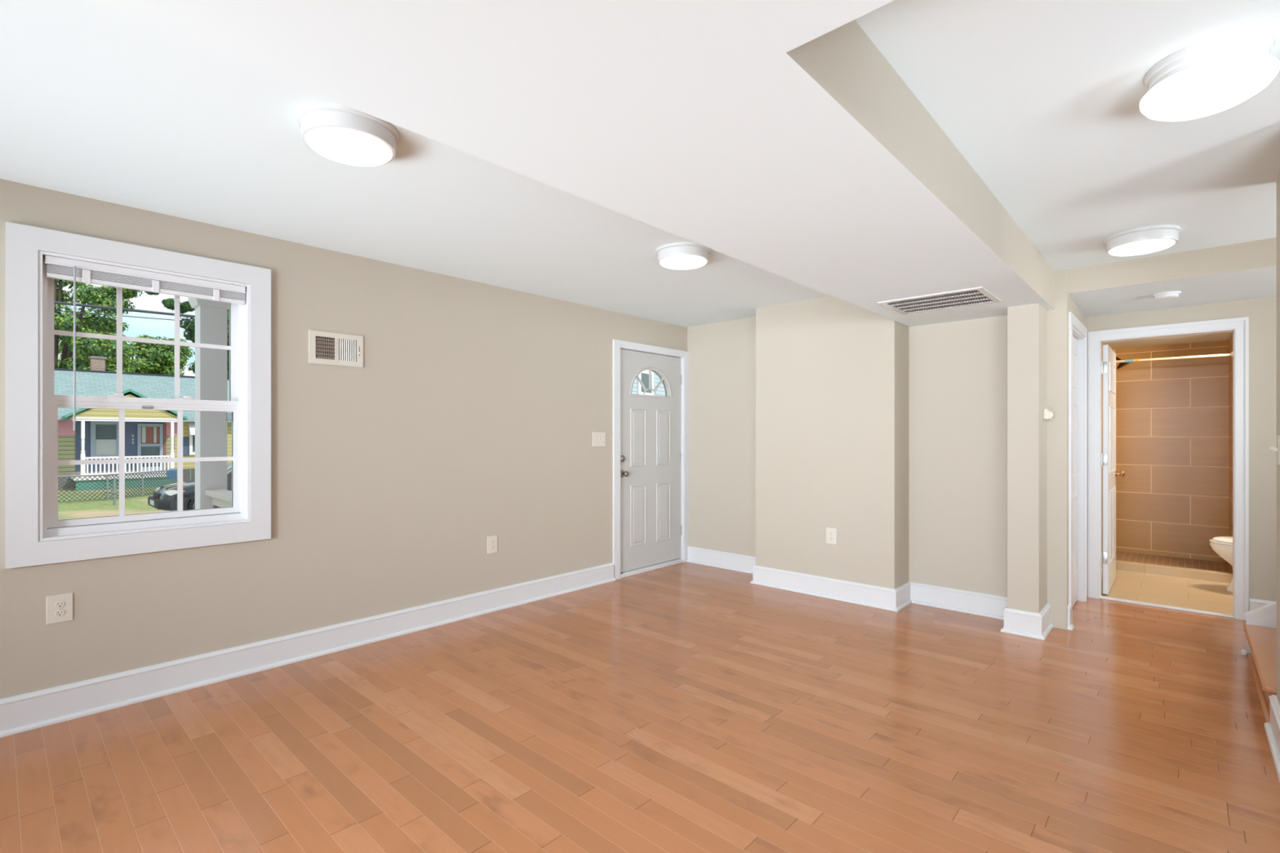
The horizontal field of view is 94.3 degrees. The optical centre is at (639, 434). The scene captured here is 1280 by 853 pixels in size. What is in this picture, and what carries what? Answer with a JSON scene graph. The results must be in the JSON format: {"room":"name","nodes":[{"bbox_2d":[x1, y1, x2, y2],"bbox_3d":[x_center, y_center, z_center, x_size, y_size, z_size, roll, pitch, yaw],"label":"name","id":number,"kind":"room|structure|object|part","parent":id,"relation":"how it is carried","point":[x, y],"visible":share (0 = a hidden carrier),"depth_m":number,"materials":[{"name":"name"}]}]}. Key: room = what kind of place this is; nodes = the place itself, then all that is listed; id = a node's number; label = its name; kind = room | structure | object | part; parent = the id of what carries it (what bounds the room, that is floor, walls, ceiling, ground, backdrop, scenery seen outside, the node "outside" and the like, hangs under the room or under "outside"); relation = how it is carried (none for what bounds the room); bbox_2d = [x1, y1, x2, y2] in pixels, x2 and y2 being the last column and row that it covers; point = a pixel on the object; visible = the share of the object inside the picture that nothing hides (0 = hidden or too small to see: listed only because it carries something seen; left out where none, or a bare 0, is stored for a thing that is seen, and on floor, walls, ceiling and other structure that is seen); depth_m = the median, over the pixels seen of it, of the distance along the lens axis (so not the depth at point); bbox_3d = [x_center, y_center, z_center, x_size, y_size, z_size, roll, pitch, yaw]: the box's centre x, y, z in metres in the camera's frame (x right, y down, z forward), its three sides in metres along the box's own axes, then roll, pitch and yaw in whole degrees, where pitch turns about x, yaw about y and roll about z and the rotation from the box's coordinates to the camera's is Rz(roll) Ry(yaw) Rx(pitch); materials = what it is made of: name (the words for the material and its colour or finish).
{"room":"empty living room","nodes":[
{"label":"empty living room","id":0,"kind":"room"},
{"bbox_2d":[0,178,687,698],"bbox_3d":[-2.725,0.055,2.739,0.160,2.610,9.750,0,0,43],"label":"wall","id":1,"kind":"structure","parent":0,"point":[472,412],"depth_m":3.72,"materials":[{"name":"beige paint"}]},
{"bbox_2d":[46,592,72,624],"bbox_3d":[-2.643,0.791,2.705,0.008,0.127,0.087,0,0,43],"label":"wall outlet","id":2,"kind":"object","parent":1,"relation":"attached to","point":[59,607],"visible":1,"depth_m":2.70,"materials":[{"name":"beige plastic"}]},
{"bbox_2d":[54,609,64,617],"bbox_3d":[-2.641,0.811,2.703,0.003,0.033,0.033,0,0,43],"label":"receptacle","id":3,"kind":"object","parent":2,"relation":"attached to","point":[58,613],"depth_m":2.70,"materials":[{"name":"beige plastic"}]},
{"bbox_2d":[54,600,65,608],"bbox_3d":[-2.641,0.771,2.703,0.003,0.033,0.033,0,0,43],"label":"receptacle","id":4,"kind":"object","parent":2,"relation":"attached to","point":[58,604],"depth_m":2.70,"materials":[{"name":"beige plastic"}]},
{"bbox_2d":[5,221,271,568],"bbox_3d":[-2.463,-0.172,2.997,0.178,1.500,1.010,0,0,43],"label":"window","id":5,"kind":"structure","parent":1,"relation":"in","point":[35,535],"depth_m":2.85,"materials":[{"name":"white paint"}]},
{"bbox_2d":[54,287,230,400],"bbox_3d":[-2.495,-0.464,3.020,0.016,0.576,0.696,0,0,43],"label":"grille","id":6,"kind":"object","parent":5,"relation":"attached to","point":[119,338],"depth_m":2.98,"materials":[{"name":"white plastic"}]},
{"bbox_3d":[-2.494,-0.468,3.026,0.032,0.655,0.765,0,0,43],"label":"sash","id":7,"kind":"part","parent":5,"relation":"part of","materials":[{"name":"white plastic"}]},
{"bbox_3d":[-2.477,-0.173,3.010,0.120,1.270,0.787,0,0,43],"label":"frame","id":8,"kind":"part","parent":5,"relation":"part of","materials":[{"name":"white plastic"}]},
{"bbox_3d":[-2.464,0.120,3.001,0.036,0.610,0.755,0,0,43],"label":"sash","id":9,"kind":"part","parent":5,"relation":"part of","materials":[{"name":"white plastic"}]},
{"bbox_2d":[44,255,245,431],"bbox_3d":[-2.414,-0.414,2.953,0.059,0.788,0.774,0,0,43],"label":"mini blind","id":10,"kind":"object","parent":5,"relation":"attached to","point":[57,268],"visible":1,"depth_m":2.88,"materials":[{"name":"white plastic"}]},
{"bbox_3d":[-2.420,-0.792,2.958,0.034,0.030,0.770,0,0,43],"label":"head rail","id":11,"kind":"part","parent":10,"relation":"part of","materials":[{"name":"white plastic"}]},
{"bbox_3d":[-2.419,-0.722,2.959,0.029,0.019,0.764,0,0,43],"label":"rail","id":12,"kind":"part","parent":10,"relation":"part of","materials":[{"name":"white plastic"}]},
{"bbox_2d":[57,408,232,519],"bbox_3d":[-2.464,0.134,3.001,0.016,0.527,0.689,0,0,43],"label":"grille","id":13,"kind":"object","parent":5,"relation":"attached to","point":[180,460],"depth_m":3.02,"materials":[{"name":"white plastic"}]},
{"bbox_2d":[0,562,615,737],"bbox_3d":[-3.055,1.222,2.236,0.034,0.156,8.362,0,0,43],"label":"baseboard","id":14,"kind":"structure","parent":1,"relation":"attached to","point":[19,713],"depth_m":3.26,"materials":[{"name":"white paint"}]},
{"bbox_2d":[308,329,363,367],"bbox_3d":[-1.829,-0.517,3.585,0.017,0.193,0.308,0,0,43],"label":"air vent","id":15,"kind":"object","parent":1,"relation":"in","point":[324,348],"visible":1,"depth_m":3.58,"materials":[{"name":"beige plastic"}]},
{"bbox_2d":[487,535,497,554],"bbox_3d":[-1.091,0.811,4.395,0.008,0.127,0.087,0,0,43],"label":"wall outlet","id":16,"kind":"object","parent":1,"relation":"attached to","point":[491,540],"visible":1,"depth_m":4.39,"materials":[{"name":"beige plastic"}]},
{"bbox_2d":[592,431,605,446],"bbox_3d":[-0.353,0.038,5.191,0.020,0.126,0.154,0,0,43],"label":"light switch","id":17,"kind":"object","parent":1,"relation":"attached to","point":[598,437],"visible":1,"depth_m":5.19,"materials":[{"name":"beige plastic"}]},
{"bbox_2d":[613,339,688,579],"bbox_3d":[0.085,0.227,5.761,0.214,2.166,1.088,0,0,43],"label":"door","id":18,"kind":"structure","parent":1,"relation":"in","point":[651,433],"depth_m":5.70,"materials":[{"name":"white paint"}]},
{"bbox_3d":[-0.137,0.355,5.416,0.074,0.066,0.066,0,0,43],"label":"knob","id":19,"kind":"part","parent":18,"relation":"part of","materials":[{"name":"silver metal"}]},
{"bbox_3d":[-0.016,0.757,5.600,0.011,0.570,0.214,0,0,43],"label":"panel","id":20,"kind":"part","parent":18,"relation":"part of","materials":[{"name":"white paint"}]},
{"bbox_3d":[-0.016,0.026,5.600,0.011,0.543,0.214,0,0,43],"label":"panel","id":21,"kind":"part","parent":18,"relation":"part of","materials":[{"name":"white paint"}]},
{"bbox_3d":[0.109,-0.522,5.734,0.018,0.278,0.596,0,0,43],"label":"fanlight moulding","id":22,"kind":"part","parent":18,"relation":"part of","materials":[{"name":"white paint"}]},
{"bbox_3d":[0.110,-0.370,5.733,0.014,0.018,0.596,0,0,43],"label":"fanlight sill","id":23,"kind":"part","parent":18,"relation":"part of","materials":[{"name":"white paint"}]},
{"bbox_3d":[0.233,0.757,5.871,0.011,0.570,0.210,0,0,43],"label":"panel","id":24,"kind":"part","parent":18,"relation":"part of","materials":[{"name":"white paint"}]},
{"bbox_3d":[0.233,0.026,5.871,0.011,0.543,0.210,0,0,43],"label":"panel","id":25,"kind":"part","parent":18,"relation":"part of","materials":[{"name":"white paint"}]},
{"bbox_2d":[0,0,1053,327],"bbox_3d":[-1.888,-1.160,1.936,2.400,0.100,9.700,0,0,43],"label":"ceiling","id":26,"kind":"structure","parent":0,"point":[95,103],"depth_m":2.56,"materials":[{"name":"white paint"}]},
{"bbox_2d":[296,102,399,166],"bbox_3d":[-1.051,-1.067,2.153,0.336,0.086,0.336,0,0,43],"label":"ceiling light","id":27,"kind":"object","parent":26,"relation":"attached to","point":[340,133],"visible":1,"depth_m":2.07,"materials":[{"name":"white glass"}]},
{"bbox_2d":[305,127,392,166],"bbox_3d":[-1.051,-1.036,2.153,0.285,0.025,0.285,0,0,43],"label":"diffuser","id":28,"kind":"object","parent":27,"relation":"attached to","point":[354,146],"depth_m":2.11,"materials":[{"name":"white plastic"}]},
{"bbox_2d":[655,241,711,269],"bbox_3d":[0.261,-1.067,3.582,0.336,0.086,0.336,0,0,43],"label":"ceiling light","id":29,"kind":"object","parent":26,"relation":"attached to","point":[675,255],"visible":0.99,"depth_m":3.48,"materials":[{"name":"white glass"}]},
{"bbox_2d":[659,254,706,269],"bbox_3d":[0.261,-1.036,3.582,0.285,0.025,0.285,0,0,43],"label":"diffuser","id":30,"kind":"object","parent":29,"relation":"attached to","point":[669,261],"depth_m":3.52,"materials":[{"name":"white plastic"}]},
{"bbox_2d":[877,286,1001,314],"bbox_3d":[1.892,-0.841,3.754,0.590,0.008,0.480,0,0,43],"label":"ceiling vent","id":31,"kind":"object","parent":26,"relation":"in","point":[975,295],"visible":1,"depth_m":3.73,"materials":[{"name":"white metal"}]},
{"bbox_2d":[0,561,1279,852],"bbox_3d":[1.037,1.330,0.834,8.200,0.060,12.030,0,0,43],"label":"floor","id":32,"kind":"structure","parent":0,"point":[686,707],"depth_m":2.52,"materials":[{"name":"brown wood"}]},
{"bbox_2d":[1208,536,1232,591],"bbox_3d":[5.158,0.912,4.740,0.890,0.775,0.470,0,0,43],"label":"toilet","id":33,"kind":"object","parent":32,"relation":"on","point":[1222,546],"visible":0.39,"depth_m":4.92,"materials":[{"name":"white ceramic"}]},
{"bbox_3d":[5.044,0.897,4.845,0.580,0.018,0.378,0,0,43],"label":"seat","id":34,"kind":"part","parent":33,"relation":"part of","materials":[{"name":"white ceramic"}]},
{"bbox_3d":[5.051,0.871,4.838,0.564,0.030,0.368,0,0,43],"label":"lid","id":35,"kind":"part","parent":33,"relation":"part of","materials":[{"name":"white ceramic"}]},
{"bbox_2d":[1241,601,1276,723],"bbox_3d":[3.965,0.419,2.373,2.137,1.762,1.228,0,0,43],"label":"staircase","id":36,"kind":"structure","parent":32,"relation":"on","point":[1260,627],"depth_m":3.16,"materials":[{"name":"brown wood"}]},
{"bbox_3d":[3.191,1.290,3.064,0.018,0.019,1.170,0,0,43],"label":"shoe moulding","id":37,"kind":"part","parent":36,"relation":"part of","materials":[{"name":"brown wood"}]},
{"bbox_2d":[687,268,1069,630],"bbox_3d":[1.594,0.060,4.961,3.200,2.600,0.415,0,0,43],"label":"wall","id":38,"kind":"structure","parent":0,"point":[807,417],"depth_m":4.61,"materials":[{"name":"beige paint"}]},
{"bbox_2d":[826,527,836,544],"bbox_3d":[1.526,0.805,4.736,0.087,0.127,0.008,0,0,43],"label":"wall outlet","id":39,"kind":"object","parent":38,"relation":"attached to","point":[831,533],"visible":1,"depth_m":4.73,"materials":[{"name":"beige plastic"}]},
{"bbox_2d":[686,546,1074,639],"bbox_3d":[1.590,1.222,4.935,3.229,0.156,0.439,0,0,43],"label":"baseboard","id":40,"kind":"structure","parent":38,"relation":"attached to","point":[1017,622],"depth_m":4.53,"materials":[{"name":"white paint"}]},
{"bbox_2d":[1007,297,1086,613],"bbox_3d":[3.012,0.055,4.353,0.280,2.610,1.417,0,0,43],"label":"wall","id":41,"kind":"structure","parent":0,"point":[1027,324],"depth_m":3.87,"materials":[{"name":"beige paint"}]},
{"bbox_2d":[1043,408,1053,419],"bbox_3d":[2.708,-0.137,3.935,0.048,0.070,0.090,0,0,43],"label":"thermostat","id":42,"kind":"object","parent":41,"relation":"attached to","point":[1047,415],"visible":1,"depth_m":3.91,"materials":[{"name":"beige plastic"}]},
{"bbox_2d":[1068,311,1087,624],"bbox_3d":[3.177,0.239,4.383,0.113,2.142,0.905,0,0,43],"label":"door","id":43,"kind":"structure","parent":41,"relation":"in","point":[1077,332],"depth_m":4.63,"materials":[{"name":"white paint"}]},
{"bbox_3d":[3.284,0.760,4.492,0.011,0.600,0.240,0,0,43],"label":"panel","id":44,"kind":"part","parent":43,"relation":"part of","materials":[{"name":"white paint"}]},
{"bbox_3d":[3.284,0.040,4.492,0.011,0.560,0.240,0,0,43],"label":"panel","id":45,"kind":"part","parent":43,"relation":"part of","materials":[{"name":"white paint"}]},
{"bbox_3d":[3.284,-0.490,4.492,0.011,0.260,0.240,0,0,43],"label":"panel","id":46,"kind":"part","parent":43,"relation":"part of","materials":[{"name":"white paint"}]},
{"bbox_2d":[855,0,1279,270],"bbox_3d":[3.372,-1.160,1.011,5.000,0.100,3.850,0,0,43],"label":"ceiling","id":47,"kind":"structure","parent":0,"point":[1042,99],"depth_m":2.08,"materials":[{"name":"white paint"}]},
{"bbox_2d":[1102,224,1182,256],"bbox_3d":[2.785,-1.067,3.301,0.336,0.086,0.336,0,0,43],"label":"ceiling light","id":48,"kind":"object","parent":47,"relation":"attached to","point":[1148,239],"visible":1,"depth_m":3.21,"materials":[{"name":"white glass"}]},
{"bbox_2d":[1108,239,1175,256],"bbox_3d":[2.785,-1.036,3.301,0.285,0.025,0.285,0,0,43],"label":"diffuser","id":49,"kind":"object","parent":48,"relation":"attached to","point":[1123,247],"depth_m":3.26,"materials":[{"name":"white plastic"}]},
{"bbox_2d":[1139,30,1279,121],"bbox_3d":[1.683,-1.042,1.767,0.302,0.136,0.302,0,0,43],"label":"ceiling light","id":50,"kind":"object","parent":47,"relation":"attached to","point":[1213,75],"visible":1,"depth_m":1.69,"materials":[{"name":"white glass"}]},
{"bbox_2d":[1102,343,1103,551],"bbox_3d":[4.709,0.130,6.218,0.230,2.460,0.870,0,0,43],"label":"wall","id":51,"kind":"structure","parent":0,"point":[1102,344],"depth_m":6.05,"materials":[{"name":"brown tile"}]},
{"bbox_2d":[1115,356,1129,369],"bbox_3d":[4.901,-0.765,6.089,0.229,0.185,0.148,0,0,43],"label":"sprayer","id":52,"kind":"object","parent":51,"relation":"attached to","point":[1121,365],"visible":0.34,"depth_m":6.04,"materials":[{"name":"brown metal"}]},
{"bbox_2d":[1115,351,1232,363],"bbox_3d":[4.866,-0.708,5.524,0.938,0.060,0.060,0,0,43],"label":"shower rod","id":53,"kind":"object","parent":51,"relation":"attached to","point":[1231,353],"visible":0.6,"depth_m":5.47,"materials":[{"name":"white metal"}]},
{"bbox_2d":[1102,332,1232,349],"bbox_3d":[4.966,-0.975,5.188,2.000,0.090,2.240,0,0,43],"label":"ceiling","id":54,"kind":"structure","parent":0,"point":[1226,335],"depth_m":5.87,"materials":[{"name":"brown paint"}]},
{"bbox_2d":[1112,340,1229,562],"bbox_3d":[5.424,0.130,6.220,1.280,2.460,0.100,0,0,43],"label":"wall","id":55,"kind":"structure","parent":0,"point":[1172,415],"depth_m":6.10,"materials":[{"name":"brown tile"}]},
{"bbox_2d":[1067,237,1276,316],"bbox_3d":[4.305,-1.040,3.395,3.048,0.180,1.076,0,0,43],"label":"ceiling","id":56,"kind":"structure","parent":0,"point":[1247,270],"depth_m":3.77,"materials":[{"name":"beige paint"}]},
{"bbox_2d":[1152,290,1181,300],"bbox_3d":[3.538,-0.932,3.987,0.140,0.036,0.140,0,0,43],"label":"smoke detector","id":57,"kind":"object","parent":56,"relation":"attached to","point":[1165,295],"visible":1,"depth_m":3.95,"materials":[{"name":"white plastic"}]},
{"bbox_2d":[1115,551,1232,573],"bbox_3d":[5.170,1.308,5.856,0.938,0.105,0.780,0,0,43],"label":"floor","id":58,"kind":"structure","parent":0,"point":[1121,556],"depth_m":5.86,"materials":[{"name":"brown tile"}]},
{"bbox_2d":[1102,560,1232,583],"bbox_3d":[4.874,1.271,5.533,0.938,0.098,0.095,0,0,43],"label":"shower curb","id":59,"kind":"object","parent":58,"relation":"on","point":[1189,573],"visible":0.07,"depth_m":5.45,"materials":[{"name":"beige tile"}]},
{"bbox_2d":[1086,296,1276,601],"bbox_3d":[4.729,0.055,3.810,3.185,2.610,0.110,0,0,43],"label":"wall","id":60,"kind":"structure","parent":0,"point":[1261,313],"depth_m":4.13,"materials":[{"name":"beige paint"}]},
{"bbox_2d":[1088,316,1248,620],"bbox_3d":[4.220,0.242,4.779,0.901,2.136,0.892,0,0,43],"label":"door","id":61,"kind":"structure","parent":60,"relation":"in","point":[1239,326],"depth_m":4.72,"materials":[{"name":"white paint"}]},
{"bbox_3d":[3.925,0.760,4.949,0.011,0.600,0.230,0,0,43],"label":"panel","id":62,"kind":"part","parent":61,"relation":"part of","materials":[{"name":"white paint"}]},
{"bbox_3d":[3.925,0.040,4.949,0.011,0.560,0.230,0,0,43],"label":"panel","id":63,"kind":"part","parent":61,"relation":"part of","materials":[{"name":"white paint"}]},
{"bbox_3d":[3.925,-0.480,4.949,0.011,0.240,0.230,0,0,43],"label":"panel","id":64,"kind":"part","parent":61,"relation":"part of","materials":[{"name":"white paint"}]},
{"bbox_3d":[4.131,0.760,5.174,0.011,0.600,0.230,0,0,43],"label":"panel","id":65,"kind":"part","parent":61,"relation":"part of","materials":[{"name":"white paint"}]},
{"bbox_3d":[4.131,0.040,5.174,0.011,0.560,0.230,0,0,43],"label":"panel","id":66,"kind":"part","parent":61,"relation":"part of","materials":[{"name":"white paint"}]},
{"bbox_3d":[4.131,-0.480,5.174,0.011,0.240,0.230,0,0,43],"label":"panel","id":67,"kind":"part","parent":61,"relation":"part of","materials":[{"name":"white paint"}]},
{"bbox_3d":[4.255,0.345,5.263,0.066,0.060,0.060,0,0,43],"label":"knob","id":68,"kind":"part","parent":61,"relation":"part of","materials":[{"name":"gold metal"}]},
{"bbox_2d":[1248,598,1274,611],"bbox_3d":[5.018,1.222,3.447,2.068,0.156,0.034,0,0,43],"label":"baseboard","id":69,"kind":"structure","parent":60,"relation":"attached to","point":[1254,604],"depth_m":4.12,"materials":[{"name":"white paint"}]},
{"bbox_2d":[1229,333,1232,572],"bbox_3d":[5.516,0.130,5.457,0.112,2.460,0.900,0,0,43],"label":"wall","id":70,"kind":"structure","parent":0,"point":[1231,336],"depth_m":5.52,"materials":[{"name":"brown tile"}]},
{"bbox_2d":[1276,173,1279,705],"bbox_3d":[2.579,0.055,2.288,0.115,2.610,0.760,0,0,43],"label":"wall","id":71,"kind":"structure","parent":0,"point":[1278,177],"depth_m":2.54,"materials":[{"name":"beige paint"}]},
{"bbox_2d":[1264,694,1279,782],"bbox_3d":[2.555,1.222,2.310,0.119,0.156,0.828,0,0,43],"label":"baseboard","id":72,"kind":"structure","parent":71,"relation":"attached to","point":[1272,729],"depth_m":2.47,"materials":[{"name":"white paint"}]},
{"bbox_2d":[1269,435,1279,465],"bbox_3d":[2.702,0.065,2.528,0.031,0.126,0.076,0,0,43],"label":"light switch","id":73,"kind":"object","parent":71,"relation":"attached to","point":[1277,449],"visible":1,"depth_m":2.51,"materials":[{"name":"beige plastic"}]},
{"bbox_3d":[2.711,0.065,2.521,0.005,0.126,0.076,0,0,43],"label":"plate","id":74,"kind":"part","parent":73,"relation":"part of","materials":[{"name":"beige plastic"}]},
{"label":"outside","id":75,"kind":"structure","parent":0,"visible":0},
{"bbox_2d":[57,486,164,519],"bbox_3d":[-42.973,2.650,59.806,135.800,0.300,150.000,0,0,43],"label":"ground","id":76,"kind":"structure","parent":75,"point":[137,504],"depth_m":20.98,"materials":[{"name":"green plant"}]},
{"bbox_2d":[57,325,138,368],"bbox_3d":[-42.601,-3.282,45.412,6.758,11.606,5.896,0,0,36],"label":"tree","id":77,"kind":"object","parent":76,"relation":"on","point":[86,360],"visible":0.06,"depth_m":45.35,"materials":[{"name":"green plant"}]},
{"bbox_2d":[54,278,142,373],"bbox_3d":[-35.951,-4.353,37.392,7.073,13.732,7.320,0,0,39],"label":"tree","id":78,"kind":"object","parent":76,"relation":"on","point":[104,295],"visible":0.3,"depth_m":37.12,"materials":[{"name":"green plant"}]},
{"bbox_2d":[111,477,117,505],"bbox_3d":[-18.757,2.015,21.194,0.120,0.970,0.140,0,0,43],"label":"stake","id":79,"kind":"object","parent":76,"relation":"on","point":[114,491],"visible":1,"depth_m":21.16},
{"bbox_2d":[57,467,195,502],"bbox_3d":[-20.835,1.999,25.046,2.334,1.002,12.046,0,0,16],"label":"fence","id":80,"kind":"object","parent":76,"relation":"on","point":[142,475],"visible":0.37,"depth_m":23.48,"materials":[{"name":"metal"}]},
{"bbox_3d":[-20.327,2.000,22.663,0.059,1.000,0.059,0,0,20],"label":"post","id":81,"kind":"part","parent":80,"relation":"part of","materials":[{"name":"metal"}]},
{"bbox_3d":[-20.835,1.520,25.043,2.319,0.043,12.006,0,0,16],"label":"rail","id":82,"kind":"part","parent":80,"relation":"part of","materials":[{"name":"wood"}]},
{"bbox_3d":[-20.212,2.000,24.119,0.059,1.000,0.059,0,0,-25],"label":"post","id":83,"kind":"part","parent":80,"relation":"part of","materials":[{"name":"metal"}]},
{"bbox_2d":[54,355,231,490],"bbox_3d":[-27.309,-0.830,31.175,9.800,6.660,22.200,0,0,43],"label":"house","id":84,"kind":"structure","parent":76,"relation":"on","point":[148,433],"depth_m":29.28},
{"bbox_3d":[-25.051,0.625,26.700,0.150,2.550,0.150,0,0,43],"label":"porch post","id":85,"kind":"part","parent":84,"relation":"part of","materials":[{"name":"white wood"}]},
{"bbox_3d":[-25.833,-0.130,28.728,0.015,0.740,0.750,0,0,43],"label":"pane","id":86,"kind":"part","parent":84,"relation":"part of","materials":[{"name":"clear glass"}]},
{"bbox_3d":[-25.818,0.595,28.714,0.015,0.750,0.750,0,0,43],"label":"pane","id":87,"kind":"part","parent":84,"relation":"part of","materials":[{"name":"grey glass"}]},
{"bbox_3d":[-23.973,1.780,27.882,0.050,0.080,3.100,0,0,43],"label":"rail","id":88,"kind":"part","parent":84,"relation":"part of","materials":[{"name":"white wood"}]},
{"bbox_3d":[-23.973,1.040,27.882,0.070,0.080,3.100,0,0,43],"label":"hand rail","id":89,"kind":"part","parent":84,"relation":"part of","materials":[{"name":"white wood"}]},
{"bbox_2d":[142,426,156,443],"bbox_3d":[-24.728,0.000,29.913,0.010,0.800,0.570,0,0,43],"label":"curtain","id":90,"kind":"object","parent":84,"relation":"hanging from","point":[148,433],"depth_m":29.92,"materials":[{"name":"red fabric"}]},
{"bbox_3d":[-24.691,0.660,29.939,0.070,2.440,1.000,0,0,43],"label":"door","id":91,"kind":"part","parent":84,"relation":"part of","materials":[{"name":"grey paint"}]},
{"bbox_3d":[-24.707,0.015,29.954,0.015,0.870,0.740,0,0,43],"label":"pane","id":92,"kind":"part","parent":84,"relation":"part of","materials":[{"name":"glass"}]},
{"bbox_3d":[-24.707,1.090,29.954,0.015,1.020,0.740,0,0,43],"label":"pane","id":93,"kind":"part","parent":84,"relation":"part of","materials":[{"name":"blue glass"}]},
{"bbox_3d":[-24.309,0.590,30.370,0.050,2.580,0.110,0,0,43],"label":"door trim","id":94,"kind":"part","parent":84,"relation":"part of","materials":[{"name":"wood"}]},
{"bbox_3d":[-22.887,0.625,29.057,0.150,2.550,0.150,0,0,43],"label":"porch post","id":95,"kind":"part","parent":84,"relation":"part of","materials":[{"name":"white wood"}]},
{"bbox_2d":[182,436,188,456],"bbox_3d":[-23.761,0.600,30.959,0.040,1.000,0.380,0,0,43],"label":"shutter","id":96,"kind":"object","parent":84,"relation":"hanging from","point":[185,439],"depth_m":30.99,"materials":[{"name":"blue wood"}]},
{"bbox_3d":[-23.298,0.225,31.471,0.010,1.350,0.700,0,0,43],"label":"pane","id":97,"kind":"part","parent":84,"relation":"part of","materials":[{"name":"clear glass"}]},
{"bbox_3d":[-21.137,0.425,33.892,0.040,2.650,8.650,0,0,43],"label":"wall panel","id":98,"kind":"part","parent":84,"relation":"part of","materials":[{"name":"yellow"}]},
{"bbox_2d":[122,334,195,375],"bbox_3d":[-45.214,-3.381,54.547,6.966,11.804,6.926,0,0,-39],"label":"tree","id":99,"kind":"object","parent":76,"relation":"on","point":[163,355],"visible":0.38,"depth_m":53.65,"materials":[{"name":"green plant"}]},
{"bbox_2d":[166,468,177,481],"bbox_3d":[-20.809,1.996,26.431,0.047,1.008,0.480,0,0,43],"label":"sign","id":100,"kind":"object","parent":76,"relation":"on","point":[170,468],"visible":0.29,"depth_m":26.41,"materials":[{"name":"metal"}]},
{"bbox_2d":[144,291,229,377],"bbox_3d":[-28.764,-4.000,39.527,5.675,13.026,7.324,0,0,43],"label":"tree","id":101,"kind":"object","parent":76,"relation":"on","point":[185,307],"visible":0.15,"depth_m":38.96,"materials":[{"name":"green plant"}]},
{"bbox_2d":[186,343,229,374],"bbox_3d":[-36.051,-3.048,52.281,6.639,11.139,6.648,0,0,43],"label":"tree","id":102,"kind":"object","parent":76,"relation":"on","point":[193,366],"visible":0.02,"depth_m":49.83,"materials":[{"name":"green plant"}]},
{"bbox_3d":[-13.129,2.489,25.625,26.000,0.020,100.000,0,0,43],"label":"street","id":103,"kind":"object","parent":76,"relation":"on","visible":0},
{"bbox_2d":[147,462,231,511],"bbox_3d":[-12.918,1.685,19.347,1.836,1.770,4.665,0,0,43],"label":"car","id":104,"kind":"object","parent":103,"relation":"on","point":[164,498],"visible":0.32,"depth_m":17.55,"materials":[{"name":"black paint"}]},
{"bbox_3d":[-14.487,2.010,17.638,0.600,0.140,0.025,0,0,43],"label":"number plate","id":105,"kind":"part","parent":104,"relation":"part of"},
{"bbox_2d":[153,491,160,497],"bbox_3d":[-14.408,1.790,17.725,0.800,0.140,0.090,0,0,43],"label":"headlight assembly","id":106,"kind":"object","parent":104,"relation":"attached to","point":[156,494],"depth_m":17.68,"materials":[{"name":"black plastic"}]},
{"bbox_2d":[631,369,665,396],"bbox_3d":[-0.689,-1.000,21.750,3.850,7.000,13.500,0,0,28],"label":"house","id":107,"kind":"structure","parent":103,"relation":"on","point":[637,388],"depth_m":20.24,"materials":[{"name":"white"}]},
{"bbox_3d":[0.225,-1.765,20.186,0.015,0.630,0.740,0,0,28],"label":"pane","id":108,"kind":"part","parent":107,"relation":"part of","materials":[{"name":"clear glass"}]},
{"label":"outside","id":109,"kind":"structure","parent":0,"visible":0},
{"bbox_3d":[-0.394,1.450,7.149,2.350,0.140,8.000,0,0,43],"label":"floor","id":110,"kind":"structure","parent":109,"visible":0},
{"bbox_2d":[187,297,229,509],"bbox_3d":[-3.638,0.060,5.036,0.274,2.640,0.274,0,0,43],"label":"porch column","id":111,"kind":"structure","parent":110,"relation":"on","point":[211,316],"depth_m":4.96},
{"bbox_2d":[204,488,231,508],"bbox_3d":[-2.819,0.868,4.284,2.028,0.825,0.130,0,0,43],"label":"porch railing","id":112,"kind":"object","parent":111,"relation":"attached to","point":[220,498],"visible":0.18,"depth_m":4.72,"materials":[{"name":"white wood"}]},
{"bbox_3d":[-2.818,0.540,4.283,2.025,0.080,0.040,0,0,43],"label":"rail","id":113,"kind":"part","parent":112,"relation":"part of","materials":[{"name":"white wood"}]},
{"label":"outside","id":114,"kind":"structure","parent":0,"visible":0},
{"bbox_2d":[54,301,229,320],"bbox_3d":[-8.986,-3.689,19.787,0.068,1.499,45.002,0,0,43],"label":"cable","id":115,"kind":"object","parent":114,"point":[55,302],"visible":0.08,"depth_m":15.19,"materials":[{"name":"black rubber"}]},
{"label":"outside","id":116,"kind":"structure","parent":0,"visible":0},
{"bbox_2d":[54,310,229,324],"bbox_3d":[-8.249,-3.489,19.110,0.022,2.296,45.001,0,0,43],"label":"cable","id":117,"kind":"object","parent":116,"point":[55,310],"visible":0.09,"depth_m":14.44,"materials":[{"name":"black rubber"}]}
]}

